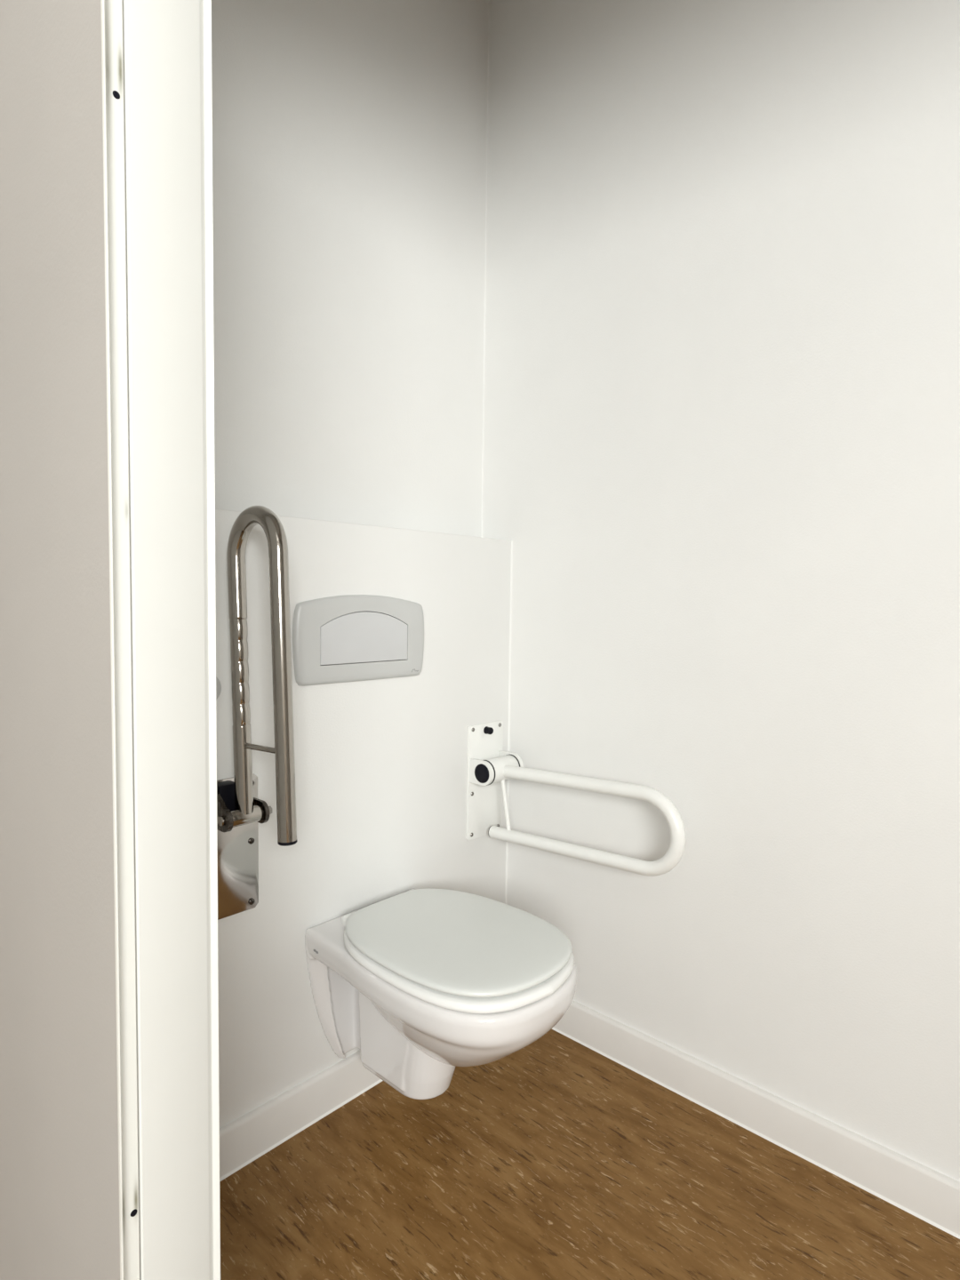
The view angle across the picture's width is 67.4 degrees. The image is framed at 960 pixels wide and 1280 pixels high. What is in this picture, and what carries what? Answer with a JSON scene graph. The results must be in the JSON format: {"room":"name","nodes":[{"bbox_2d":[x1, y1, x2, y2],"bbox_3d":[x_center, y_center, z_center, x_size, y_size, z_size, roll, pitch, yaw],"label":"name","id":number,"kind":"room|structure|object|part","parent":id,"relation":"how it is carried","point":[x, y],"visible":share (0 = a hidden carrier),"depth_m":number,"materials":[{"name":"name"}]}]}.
{"room":"public restroom","nodes":[
{"label":"public restroom","id":0,"kind":"room"},
{"bbox_2d":[0,0,119,1279],"bbox_3d":[-0.304,-0.370,0.638,4.100,2.820,0.088,4,4,43],"label":"wall","id":1,"kind":"structure","parent":0,"point":[60,1180],"depth_m":0.69,"materials":[{"name":"paint"}]},
{"bbox_2d":[100,0,220,1279],"bbox_3d":[0.333,0.067,0.068,1.682,2.027,0.094,4,4,43],"label":"door frame","id":2,"kind":"structure","parent":1,"relation":"attached to","point":[156,55],"depth_m":0.62,"materials":[{"name":"paint"}]},
{"bbox_2d":[211,0,487,536],"bbox_3d":[-0.411,-0.424,1.562,0.100,2.820,1.126,4,4,43],"label":"wall","id":3,"kind":"structure","parent":0,"point":[349,136],"depth_m":1.60,"materials":[{"name":"paint"}]},
{"bbox_2d":[480,0,490,537],"bbox_3d":[0.016,-1.056,1.904,0.004,1.585,0.004,4,4,43],"label":"sealant","id":4,"kind":"structure","parent":3,"relation":"attached to","point":[488,37],"depth_m":1.91,"materials":[{"name":"paint"}]},
{"bbox_2d":[215,508,511,1128],"bbox_3d":[-0.346,0.372,1.536,0.107,1.235,1.126,4,4,43],"label":"wall","id":5,"kind":"structure","parent":0,"point":[381,764],"depth_m":1.52,"materials":[{"name":"paint"}]},
{"bbox_2d":[216,676,221,698],"bbox_3d":[-0.485,0.087,1.277,0.012,0.056,0.056,4,4,43],"label":"wall fitting","id":6,"kind":"object","parent":5,"relation":"attached to","point":[218,683],"visible":0.17,"depth_m":1.29,"materials":[{"name":"grey plastic"}]},
{"bbox_2d":[216,505,297,919],"bbox_3d":[-0.386,0.144,1.238,0.216,0.745,0.130,4,4,43],"label":"grab bar","id":7,"kind":"object","parent":5,"relation":"attached to","point":[240,811],"visible":0.96,"depth_m":1.26,"materials":[{"name":"silver metal"}]},
{"bbox_3d":[-0.467,0.382,1.323,0.005,0.258,0.130,4,4,43],"label":"wall plate","id":8,"kind":"part","parent":7,"relation":"part of","materials":[{"name":"silver metal"}]},
{"bbox_2d":[219,1049,383,1181],"bbox_3d":[-0.313,0.948,1.522,0.017,0.088,1.113,4,4,43],"label":"baseboard","id":9,"kind":"structure","parent":5,"relation":"attached to","point":[244,1140],"depth_m":1.44,"materials":[{"name":"paint"}]},
{"bbox_2d":[292,594,423,685],"bbox_3d":[-0.245,-0.004,1.530,0.015,0.183,0.344,4,4,43],"label":"flush plate","id":10,"kind":"object","parent":5,"relation":"attached to","point":[348,637],"visible":1,"depth_m":1.50,"materials":[{"name":"grey plastic"}]},
{"bbox_2d":[304,888,577,1099],"bbox_3d":[-0.067,0.729,1.403,0.520,0.352,0.345,4,4,43],"label":"toilet","id":11,"kind":"object","parent":5,"relation":"attached to","point":[427,983],"visible":1,"depth_m":1.32,"materials":[{"name":"ceramic"}]},
{"bbox_3d":[-0.045,0.562,1.375,0.444,0.016,0.339,4,4,43],"label":"lid","id":12,"kind":"part","parent":11,"relation":"part of","materials":[{"name":"plastic"}]},
{"bbox_3d":[-0.043,0.583,1.374,0.454,0.018,0.344,4,4,43],"label":"seat","id":13,"kind":"part","parent":11,"relation":"part of","materials":[{"name":"plastic"}]},
{"bbox_2d":[504,540,512,903],"bbox_3d":[0.076,0.313,1.908,0.004,1.147,0.004,4,4,43],"label":"sealant","id":14,"kind":"structure","parent":5,"relation":"attached to","point":[511,552],"depth_m":1.90,"materials":[{"name":"paint"}]},
{"bbox_2d":[466,720,686,876],"bbox_3d":[0.214,0.369,1.655,0.555,0.289,0.129,4,4,43],"label":"grab bar","id":15,"kind":"object","parent":5,"relation":"attached to","point":[489,765],"visible":1,"depth_m":1.74,"materials":[{"name":"metal"}]},
{"bbox_3d":[0.013,0.356,1.841,0.005,0.289,0.128,4,4,43],"label":"wall plate","id":16,"kind":"part","parent":15,"relation":"part of","materials":[{"name":"white metal"}]},
{"bbox_2d":[483,760,495,785],"bbox_3d":[0.013,0.327,1.774,0.062,0.062,0.004,4,4,43],"label":"washer","id":17,"kind":"object","parent":15,"relation":"in","point":[489,765],"depth_m":1.75,"materials":[{"name":"grey plastic"}]},
{"bbox_3d":[0.226,0.408,1.647,0.524,0.213,0.030,4,4,43],"label":"rail","id":18,"kind":"part","parent":15,"relation":"part of","materials":[{"name":"white metal"}]},
{"bbox_2d":[219,1028,959,1279],"bbox_3d":[-0.943,1.108,-0.246,4.700,0.050,4.800,4,4,43],"label":"floor","id":19,"kind":"structure","parent":0,"point":[552,1158],"depth_m":1.30,"materials":[{"name":"brown wood"}]},
{"bbox_2d":[482,0,959,1182],"bbox_3d":[0.999,-0.379,1.096,2.807,2.820,0.100,4,4,43],"label":"wall","id":20,"kind":"structure","parent":0,"point":[722,458],"depth_m":1.46,"materials":[{"name":"paint"}]},
{"bbox_2d":[552,1000,959,1239],"bbox_3d":[1.016,0.992,1.059,2.600,0.088,0.017,4,4,43],"label":"baseboard","id":21,"kind":"structure","parent":20,"relation":"attached to","point":[921,1191],"depth_m":1.44,"materials":[{"name":"paint"}]}
]}

